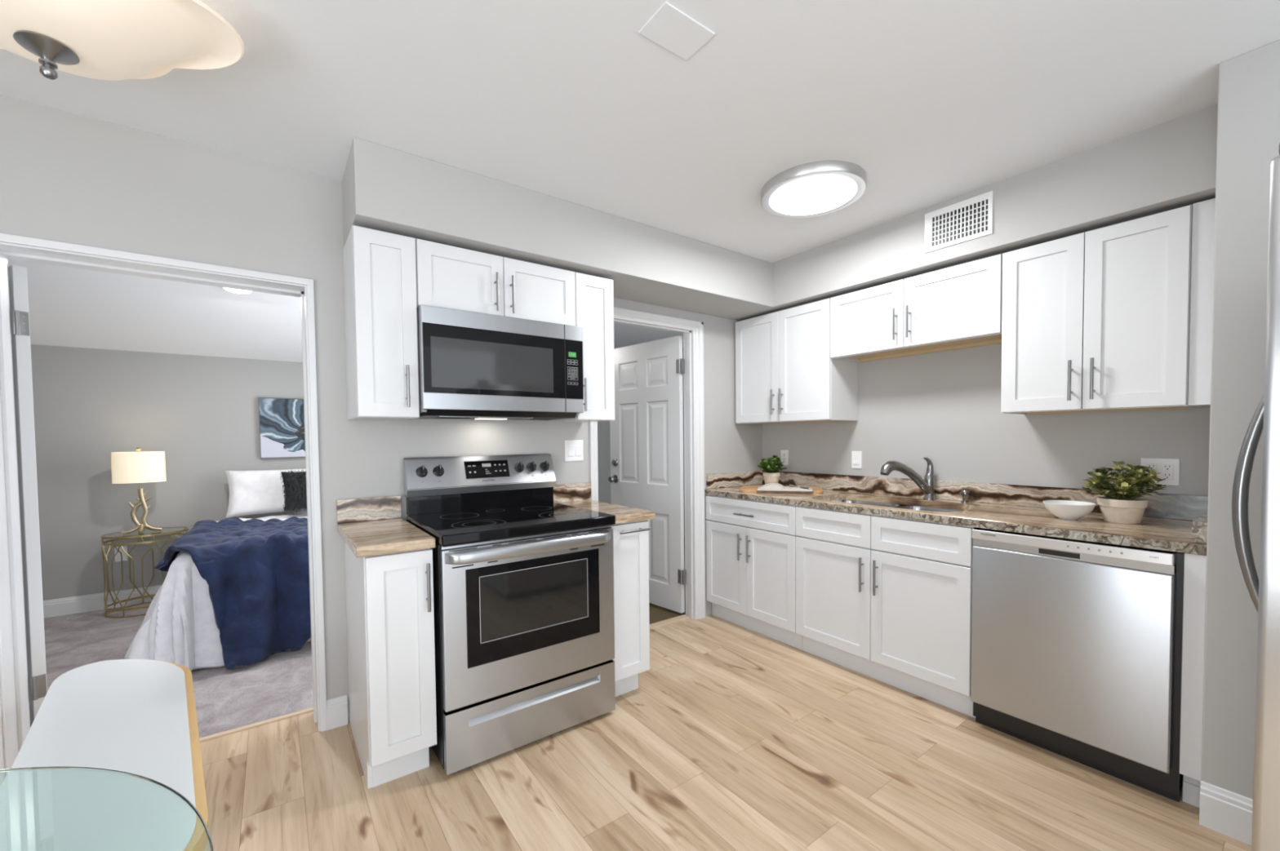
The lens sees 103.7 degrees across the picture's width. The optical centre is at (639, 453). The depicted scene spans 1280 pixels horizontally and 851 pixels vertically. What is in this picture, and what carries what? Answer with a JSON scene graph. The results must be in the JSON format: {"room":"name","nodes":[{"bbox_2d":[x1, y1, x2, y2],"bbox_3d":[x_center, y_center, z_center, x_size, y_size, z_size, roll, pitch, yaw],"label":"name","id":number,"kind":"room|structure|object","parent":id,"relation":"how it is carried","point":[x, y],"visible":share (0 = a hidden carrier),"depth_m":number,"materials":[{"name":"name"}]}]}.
{"room":"kitchen","nodes":[
{"label":"kitchen","id":0,"kind":"room"},
{"bbox_2d":[7,259,302,362],"bbox_3d":[-2.780,-1.040,3.124,3.480,0.495,2.750,-2,2,-36],"label":"ceiling","id":1,"kind":"structure","parent":0,"point":[68,307],"depth_m":3.42,"materials":[{"name":"white paint"}]},
{"bbox_2d":[219,287,255,294],"bbox_3d":[-2.507,-1.032,3.132,0.180,0.037,0.180,-2,2,-36],"label":"recessed light","id":2,"kind":"object","parent":1,"relation":"in","point":[228,290],"visible":0.48,"depth_m":3.16,"materials":[{"name":"white"}]},
{"bbox_2d":[31,344,306,600],"bbox_3d":[-3.568,-0.067,4.349,3.600,2.500,0.120,-2,2,-36],"label":"wall","id":3,"kind":"structure","parent":0,"point":[90,405],"depth_m":3.96,"materials":[{"name":"grey paint"}]},
{"bbox_2d":[43,585,161,617],"bbox_3d":[-3.564,1.120,4.296,3.480,0.130,0.015,-2,2,-36],"label":"baseboard","id":4,"kind":"structure","parent":3,"relation":"attached to","point":[91,602],"depth_m":3.83,"materials":[{"name":"white wood"}]},
{"bbox_2d":[114,546,127,561],"bbox_3d":[-4.058,0.784,3.932,0.070,0.115,0.006,-2,2,-36],"label":"outlet","id":5,"kind":"object","parent":3,"relation":"attached to","point":[117,557],"visible":0.68,"depth_m":3.93,"materials":[{"name":"white plastic"}]},
{"bbox_2d":[257,397,305,458],"bbox_3d":[-3.126,-0.232,4.571,0.537,0.534,0.035,-2,2,-36],"label":"painting","id":6,"kind":"object","parent":3,"relation":"attached to","point":[281,420],"visible":0.6,"depth_m":4.50,"materials":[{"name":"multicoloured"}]},
{"bbox_2d":[44,603,313,737],"bbox_3d":[-2.781,1.233,3.229,3.480,0.054,2.765,-2,2,-36],"label":"floor","id":7,"kind":"structure","parent":0,"point":[281,684],"depth_m":2.79,"materials":[{"name":"grey carpet"}]},
{"bbox_2d":[101,527,188,618],"bbox_3d":[-3.787,0.900,3.871,0.481,0.600,0.381,-2,2,-36],"label":"nightstand","id":8,"kind":"object","parent":7,"relation":"on","point":[169,531],"visible":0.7,"depth_m":3.75,"materials":[{"name":"gold metal"}]},
{"bbox_2d":[111,448,166,533],"bbox_3d":[-3.789,0.277,3.811,0.294,0.646,0.182,-2,2,-36],"label":"table lamp","id":9,"kind":"object","parent":8,"relation":"on","point":[138,467],"visible":1,"depth_m":3.77,"materials":[{"name":"white fabric"}]},
{"bbox_3d":[-2.480,0.874,3.983,1.385,0.602,1.750,-2,2,-36],"label":"bed","id":10,"kind":"object","parent":7,"relation":"on","visible":0},
{"bbox_2d":[124,513,307,671],"bbox_3d":[-2.434,0.849,3.681,1.890,0.661,1.801,-2,2,-36],"label":"sheet","id":11,"kind":"object","parent":10,"relation":"on","point":[179,626],"visible":0.15,"depth_m":2.76,"materials":[{"name":"white fabric"}]},
{"bbox_2d":[153,516,311,670],"bbox_3d":[-2.405,0.818,3.507,1.372,0.714,1.381,-2,2,-36],"label":"throw blanket","id":12,"kind":"object","parent":11,"relation":"on","point":[255,571],"visible":0.56,"depth_m":2.95,"materials":[{"name":"blue fabric"}]},
{"bbox_2d":[280,469,306,515],"bbox_3d":[-2.803,0.311,4.291,0.444,0.383,0.247,-2,2,-41],"label":"cushion","id":13,"kind":"object","parent":11,"relation":"on","point":[295,490],"visible":0.44,"depth_m":4.18,"materials":[{"name":"black fur"}]},
{"bbox_2d":[225,468,306,518],"bbox_3d":[-3.134,0.324,4.350,0.700,0.380,0.237,-2,2,-36],"label":"pillow","id":14,"kind":"object","parent":10,"relation":"on","point":[251,492],"visible":0.52,"depth_m":4.20,"materials":[{"name":"white fabric"}]},
{"bbox_2d":[0,94,762,723],"bbox_3d":[-1.124,-0.004,2.532,5.000,2.435,0.200,-2,2,-36],"label":"wall","id":15,"kind":"structure","parent":0,"point":[66,177],"depth_m":2.12,"materials":[{"name":"grey paint"}]},
{"bbox_2d":[8,265,47,727],"bbox_3d":[-2.593,0.272,2.087,0.852,1.918,0.123,0,2,28],"label":"door","id":16,"kind":"structure","parent":15,"relation":"in","point":[17,275],"depth_m":1.85,"materials":[{"name":"white wood"}]},
{"bbox_2d":[0,233,327,769],"bbox_3d":[-1.843,0.255,2.010,0.920,1.965,0.204,-2,2,-36],"label":"trim","id":17,"kind":"structure","parent":15,"relation":"attached to","point":[14,683],"depth_m":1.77,"materials":[{"name":"white wood"}]},
{"bbox_2d":[199,707,313,742],"bbox_3d":[-1.908,1.240,2.144,0.880,0.029,0.025,-2,2,-36],"label":"trim","id":18,"kind":"structure","parent":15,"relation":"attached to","point":[311,709],"depth_m":2.26,"materials":[{"name":"brown wood"}]},
{"bbox_2d":[326,694,347,730],"bbox_3d":[-1.359,1.161,2.255,0.082,0.130,0.015,-2,2,-36],"label":"baseboard","id":19,"kind":"structure","parent":15,"relation":"attached to","point":[336,708],"depth_m":2.25,"materials":[{"name":"white"}]},
{"bbox_2d":[336,495,401,524],"bbox_3d":[-1.243,0.255,2.314,0.262,0.106,0.019,-2,2,-36],"label":"backsplash","id":20,"kind":"structure","parent":15,"relation":"attached to","point":[372,508],"depth_m":2.30,"materials":[{"name":"stone"}]},
{"bbox_2d":[342,225,419,420],"bbox_3d":[-1.114,-0.527,2.162,0.228,0.752,0.386,-2,2,-36],"label":"upper cabinet","id":21,"kind":"object","parent":15,"relation":"attached to","point":[379,267],"visible":1,"depth_m":2.04,"materials":[{"name":"white wood"}]},
{"bbox_2d":[415,238,575,326],"bbox_3d":[-0.720,-0.774,2.444,0.751,0.283,0.386,-2,2,-36],"label":"upper cabinet","id":22,"kind":"object","parent":15,"relation":"attached to","point":[448,277],"visible":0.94,"depth_m":2.29,"materials":[{"name":"white wood"}]},
{"bbox_2d":[417,304,583,420],"bbox_3d":[-0.706,-0.400,2.450,0.756,0.461,0.404,-2,2,-36],"label":"microwave","id":23,"kind":"object","parent":22,"relation":"attached to","point":[472,365],"visible":1,"depth_m":2.25,"materials":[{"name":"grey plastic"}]},
{"bbox_2d":[553,482,591,502],"bbox_3d":[-0.404,0.227,2.927,0.268,0.106,0.019,-2,2,-36],"label":"backsplash","id":24,"kind":"structure","parent":15,"relation":"attached to","point":[571,492],"depth_m":2.92,"materials":[{"name":"stone"}]},
{"bbox_2d":[564,440,583,461],"bbox_3d":[-0.384,-0.018,2.941,0.122,0.122,0.012,-2,2,-36],"label":"light switch","id":25,"kind":"object","parent":15,"relation":"attached to","point":[574,450],"visible":1,"depth_m":2.94,"materials":[{"name":"white plastic"}]},
{"bbox_2d":[547,272,614,422],"bbox_3d":[-0.320,-0.553,2.741,0.228,0.752,0.386,-2,2,-36],"label":"upper cabinet","id":26,"kind":"object","parent":15,"relation":"attached to","point":[594,303],"visible":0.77,"depth_m":2.63,"materials":[{"name":"white wood"}]},
{"bbox_2d":[597,318,695,619],"bbox_3d":[0.032,0.160,3.316,0.812,2.035,0.104,-2,2,-36],"label":"trim","id":27,"kind":"structure","parent":15,"relation":"attached to","point":[688,341],"depth_m":3.53,"materials":[{"name":"white wood"}]},
{"bbox_2d":[589,306,705,619],"bbox_3d":[0.077,0.137,3.278,0.923,2.082,0.018,-2,2,-36],"label":"trim","id":28,"kind":"structure","parent":15,"relation":"attached to","point":[697,327],"depth_m":3.50,"materials":[{"name":"white wood"}]},
{"bbox_2d":[608,335,686,613],"bbox_3d":[0.019,0.151,3.832,0.099,1.978,0.789,-2,2,-44],"label":"door","id":29,"kind":"structure","parent":15,"relation":"in","point":[646,429],"depth_m":3.75,"materials":[{"name":"white wood"}]},
{"bbox_2d":[648,614,689,629],"bbox_3d":[0.026,1.183,3.370,0.782,0.028,0.060,-2,2,-36],"label":"trim","id":30,"kind":"structure","parent":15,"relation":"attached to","point":[674,620],"depth_m":3.48,"materials":[{"name":"brown wood"}]},
{"bbox_2d":[597,421,610,503],"bbox_3d":[-1.008,-0.121,6.269,2.800,2.435,0.100,-2,2,-36],"label":"wall","id":31,"kind":"structure","parent":0,"point":[603,427],"depth_m":6.60,"materials":[{"name":"grey paint"}]},
{"bbox_2d":[0,0,1279,262],"bbox_3d":[0.338,-1.198,0.475,5.000,0.050,4.800,-2,2,-36],"label":"ceiling","id":32,"kind":"structure","parent":0,"point":[937,101],"depth_m":1.67,"materials":[{"name":"white paint"}]},
{"bbox_2d":[0,0,244,80],"bbox_3d":[-1.454,-1.051,1.232,0.774,0.252,0.526,-2,2,-36],"label":"ceiling light","id":33,"kind":"object","parent":32,"relation":"attached to","point":[107,40],"visible":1,"depth_m":1.24,"materials":[{"name":"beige glass"}]},
{"bbox_2d":[638,1,715,60],"bbox_3d":[0.105,-1.197,1.431,0.182,0.005,0.123,-2,2,-36],"label":"cover plate","id":34,"kind":"object","parent":32,"relation":"attached to","point":[671,28],"visible":1,"depth_m":1.42,"materials":[{"name":"white paint"}]},
{"bbox_2d":[760,160,866,218],"bbox_3d":[0.799,-1.213,2.336,0.464,0.045,0.464,-2,2,-36],"label":"ceiling light","id":35,"kind":"object","parent":32,"relation":"attached to","point":[820,188],"visible":1,"depth_m":2.26,"materials":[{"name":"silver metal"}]},
{"bbox_2d":[768,175,857,215],"bbox_3d":[0.800,-1.193,2.337,0.388,0.006,0.388,-2,2,-36],"label":"diffuser","id":36,"kind":"object","parent":35,"relation":"attached to","point":[802,195],"depth_m":2.32,"materials":[{"name":"white plastic"}]},
{"bbox_2d":[613,322,683,349],"bbox_3d":[-0.144,-1.334,5.013,2.820,0.050,2.900,-2,2,-36],"label":"ceiling","id":37,"kind":"structure","parent":0,"point":[624,335],"depth_m":5.63,"materials":[{"name":"white paint"}]},
{"bbox_2d":[682,347,684,536],"bbox_3d":[1.048,-0.132,5.913,0.100,2.435,2.900,-2,2,-36],"label":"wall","id":38,"kind":"structure","parent":0,"point":[682,348],"depth_m":6.49,"materials":[{"name":"grey paint"}]},
{"bbox_2d":[200,536,1251,850],"bbox_3d":[-0.037,1.241,2.117,6.200,0.050,7.800,-2,2,-36],"label":"floor","id":39,"kind":"structure","parent":0,"point":[734,737],"depth_m":1.86,"materials":[{"name":"brown wood"}]},
{"bbox_2d":[0,766,213,850],"bbox_3d":[-0.978,0.913,0.284,1.148,0.740,1.148,-2,2,-36],"label":"dining table","id":40,"kind":"object","parent":39,"relation":"on","point":[46,808],"visible":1,"depth_m":0.73,"materials":[{"name":"clear glass"}]},
{"bbox_2d":[11,659,208,829],"bbox_3d":[-1.473,1.021,1.414,0.352,0.466,1.460,-2,2,-43],"label":"chair","id":41,"kind":"object","parent":39,"relation":"on","point":[135,717],"visible":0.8,"depth_m":1.46,"materials":[{"name":"white wood"}]},
{"bbox_2d":[344,542,436,788],"bbox_3d":[-1.042,0.791,2.078,0.228,0.874,0.656,-2,2,-36],"label":"base cabinet","id":42,"kind":"object","parent":39,"relation":"on","point":[390,609],"visible":0.98,"depth_m":1.86,"materials":[{"name":"white wood"}]},
{"bbox_2d":[336,495,435,558],"bbox_3d":[-1.061,0.280,2.066,0.262,0.144,0.635,-2,2,-36],"label":"countertop","id":43,"kind":"structure","parent":42,"relation":"on","point":[371,526],"depth_m":2.10,"materials":[{"name":"stone"}]},
{"bbox_2d":[403,453,615,775],"bbox_3d":[-0.602,0.616,2.334,0.764,1.198,0.715,-2,2,-36],"label":"range","id":44,"kind":"object","parent":39,"relation":"on","point":[523,580],"visible":0.98,"depth_m":2.10,"materials":[{"name":"silver metal"}]},
{"bbox_2d":[406,502,615,546],"bbox_3d":[-0.599,0.307,2.316,0.764,0.046,0.620,-2,2,-36],"label":"cooktop","id":45,"kind":"object","parent":44,"relation":"in","point":[484,525],"depth_m":2.18,"materials":[{"name":"black glass"}]},
{"bbox_2d":[610,520,649,697],"bbox_3d":[-0.215,0.763,2.682,0.224,0.874,0.656,-2,2,-36],"label":"base cabinet","id":46,"kind":"object","parent":39,"relation":"on","point":[630,540],"visible":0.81,"depth_m":2.46,"materials":[{"name":"white wood"}]},
{"bbox_2d":[553,482,654,524],"bbox_3d":[-0.221,0.252,2.679,0.270,0.144,0.635,-2,2,-36],"label":"countertop","id":47,"kind":"structure","parent":46,"relation":"on","point":[575,495],"depth_m":2.81,"materials":[{"name":"stone"}]},
{"bbox_2d":[705,494,802,650],"bbox_3d":[0.924,0.728,3.441,0.656,0.874,0.766,-2,2,-36],"label":"base cabinet","id":48,"kind":"object","parent":39,"relation":"on","point":[751,544],"visible":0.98,"depth_m":3.23,"materials":[{"name":"white wood"}]},
{"bbox_2d":[704,470,1208,555],"bbox_3d":[1.407,0.232,2.788,0.621,0.144,2.380,-2,2,-36],"label":"countertop","id":49,"kind":"structure","parent":48,"relation":"on","point":[1172,522],"depth_m":2.45,"materials":[{"name":"stone"}]},
{"bbox_2d":[740,485,822,493],"bbox_3d":[0.958,0.243,3.415,0.529,0.016,0.300,0,2,17],"label":"cutting board","id":50,"kind":"object","parent":49,"relation":"on","point":[745,488],"visible":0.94,"depth_m":3.32,"materials":[{"name":"brown wood"}]},
{"bbox_2d":[756,454,786,484],"bbox_3d":[0.920,0.120,3.533,0.212,0.221,0.212,-2,2,-36],"label":"potted plant","id":51,"kind":"object","parent":50,"relation":"on","point":[771,476],"visible":0.97,"depth_m":3.49,"materials":[{"name":"green plant"}]},
{"bbox_2d":[756,483,813,492],"bbox_3d":[0.951,0.219,3.304,0.352,0.038,0.176,0,2,17],"label":"book","id":52,"kind":"object","parent":50,"relation":"on","point":[770,486],"visible":1,"depth_m":3.25,"materials":[{"name":"grey paper"}]},
{"bbox_2d":[789,485,808,488],"bbox_3d":[1.037,0.214,3.279,0.120,0.002,0.120,0,2,17],"label":"picture","id":53,"kind":"object","parent":52,"relation":"on","point":[790,486],"depth_m":3.30,"materials":[{"name":"brown"}]},
{"bbox_2d":[831,499,960,512],"bbox_3d":[1.378,0.398,2.791,0.432,0.188,0.804,-2,2,-36],"label":"sink","id":54,"kind":"object","parent":49,"relation":"in","point":[859,502],"visible":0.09,"depth_m":2.94,"materials":[{"name":"silver metal"}]},
{"bbox_2d":[880,457,935,500],"bbox_3d":[1.499,0.143,2.814,0.388,0.241,0.062,-1,2,-20],"label":"faucet","id":55,"kind":"object","parent":49,"relation":"on","point":[926,486],"visible":1,"depth_m":2.83,"materials":[{"name":"grey metal"}]},
{"bbox_2d":[959,490,969,502],"bbox_3d":[1.753,0.232,2.717,0.064,0.065,0.040,-2,2,-36],"label":"soap dispenser","id":56,"kind":"object","parent":49,"relation":"on","point":[965,494],"visible":1,"depth_m":2.71,"materials":[{"name":"grey metal"}]},
{"bbox_2d":[1042,500,1095,519],"bbox_3d":[1.839,0.245,2.158,0.174,0.071,0.174,-2,2,-36],"label":"bowl","id":57,"kind":"object","parent":49,"relation":"on","point":[1062,509],"visible":1,"depth_m":2.12,"materials":[{"name":"white ceramic"}]},
{"bbox_2d":[1080,461,1166,524],"bbox_3d":[1.989,0.155,2.059,0.270,0.254,0.237,-1,2,-13],"label":"potted plant","id":58,"kind":"object","parent":49,"relation":"on","point":[1117,505],"visible":1,"depth_m":2.02,"materials":[{"name":"green plant"}]},
{"bbox_2d":[795,500,976,718],"bbox_3d":[1.422,0.744,2.760,0.656,0.874,0.921,-2,2,-36],"label":"base cabinet","id":59,"kind":"object","parent":39,"relation":"on","point":[887,600],"visible":0.91,"depth_m":2.52,"materials":[{"name":"white wood"}]},
{"bbox_2d":[970,528,1184,802],"bbox_3d":[1.877,0.760,2.128,0.631,0.871,0.629,-2,2,-36],"label":"dishwasher","id":60,"kind":"object","parent":39,"relation":"on","point":[1077,645],"visible":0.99,"depth_m":1.89,"materials":[{"name":"silver metal"}]},
{"bbox_2d":[1179,553,1206,808],"bbox_3d":[2.100,0.764,1.865,0.616,0.874,0.052,-2,2,-36],"label":"filler panel","id":61,"kind":"object","parent":39,"relation":"on","point":[1195,565],"visible":0.41,"depth_m":1.69,"materials":[{"name":"white wood"}]},
{"bbox_2d":[1231,142,1279,850],"bbox_3d":[1.642,0.338,0.889,0.772,1.796,0.831,-2,2,-36],"label":"refrigerator","id":62,"kind":"object","parent":39,"relation":"on","point":[1264,592],"visible":1,"depth_m":0.92,"materials":[{"name":"grey metal"}]},
{"bbox_2d":[342,103,1217,320],"bbox_3d":[0.514,-1.080,2.100,2.806,0.290,2.390,-2,2,-36],"label":"soffit","id":63,"kind":"structure","parent":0,"point":[387,189],"depth_m":2.27,"materials":[{"name":"grey paint"}]},
{"bbox_2d":[924,191,993,253],"bbox_3d":[1.538,-1.117,2.439,0.008,0.194,0.298,-2,2,-36],"label":"ceiling vent","id":64,"kind":"object","parent":63,"relation":"in","point":[971,219],"visible":1,"depth_m":2.43,"materials":[{"name":"white plastic"}]},
{"bbox_2d":[761,343,1210,506],"bbox_3d":[1.677,-0.049,3.036,0.120,2.435,2.490,-2,2,-36],"label":"wall","id":65,"kind":"structure","parent":0,"point":[944,407],"depth_m":2.74,"materials":[{"name":"grey paint"}]},
{"bbox_2d":[780,449,788,465],"bbox_3d":[1.078,0.030,3.751,0.009,0.113,0.068,-2,2,-36],"label":"outlet","id":66,"kind":"object","parent":65,"relation":"attached to","point":[784,454],"visible":0.93,"depth_m":3.74,"materials":[{"name":"white plastic"}]},
{"bbox_2d":[782,453,786,462],"bbox_3d":[1.076,0.029,3.749,0.004,0.066,0.033,-2,2,-36],"label":"receptacle","id":67,"kind":"object","parent":66,"relation":"attached to","point":[784,455],"depth_m":3.75,"materials":[{"name":"white plastic"}]},
{"bbox_2d":[735,297,857,424],"bbox_3d":[1.043,-0.592,3.473,0.356,0.748,0.779,-2,2,-36],"label":"upper cabinet","id":68,"kind":"object","parent":65,"relation":"attached to","point":[785,371],"visible":1,"depth_m":3.31,"materials":[{"name":"white wood"}]},
{"bbox_2d":[851,451,862,468],"bbox_3d":[1.416,0.041,3.287,0.012,0.113,0.070,-2,2,-36],"label":"light switch","id":69,"kind":"object","parent":65,"relation":"attached to","point":[856,456],"visible":1,"depth_m":3.28,"materials":[{"name":"white plastic"}]},
{"bbox_2d":[830,253,1003,362],"bbox_3d":[1.535,-0.764,2.791,0.356,0.373,0.893,-2,2,-36],"label":"upper cabinet","id":70,"kind":"object","parent":65,"relation":"attached to","point":[960,306],"visible":0.92,"depth_m":2.66,"materials":[{"name":"white wood"}]},
{"bbox_2d":[762,470,1208,520],"bbox_3d":[1.650,0.204,2.965,0.020,0.106,2.380,-2,2,-36],"label":"backsplash","id":71,"kind":"structure","parent":65,"relation":"attached to","point":[1160,505],"depth_m":2.65,"materials":[{"name":"stone"}]},
{"bbox_2d":[1000,198,1215,414],"bbox_3d":[2.005,-0.561,2.158,0.356,0.748,0.687,-2,2,-36],"label":"upper cabinet","id":72,"kind":"object","parent":65,"relation":"attached to","point":[1098,320],"depth_m":2.04,"materials":[{"name":"white wood"}]},
{"bbox_2d":[1140,457,1179,485],"bbox_3d":[2.237,0.078,2.165,0.009,0.115,0.118,-2,2,-36],"label":"outlet","id":73,"kind":"object","parent":65,"relation":"attached to","point":[1168,469],"visible":0.68,"depth_m":2.15,"materials":[{"name":"white plastic"}]},
{"bbox_2d":[1146,463,1157,475],"bbox_3d":[2.221,0.077,2.183,0.004,0.066,0.033,-2,2,-36],"label":"receptacle","id":74,"kind":"object","parent":73,"relation":"attached to","point":[1154,466],"depth_m":2.18,"materials":[{"name":"white plastic"}]},
{"bbox_2d":[1161,464,1173,479],"bbox_3d":[2.250,0.078,2.144,0.004,0.066,0.033,-2,2,-36],"label":"receptacle","id":75,"kind":"object","parent":73,"relation":"attached to","point":[1166,469],"depth_m":2.14,"materials":[{"name":"white plastic"}]},
{"bbox_2d":[1199,40,1279,846],"bbox_3d":[2.848,0.007,0.863,0.795,2.435,2.418,-2,2,-36],"label":"wall","id":76,"kind":"structure","parent":0,"point":[1248,115],"depth_m":1.57,"materials":[{"name":"grey paint"}]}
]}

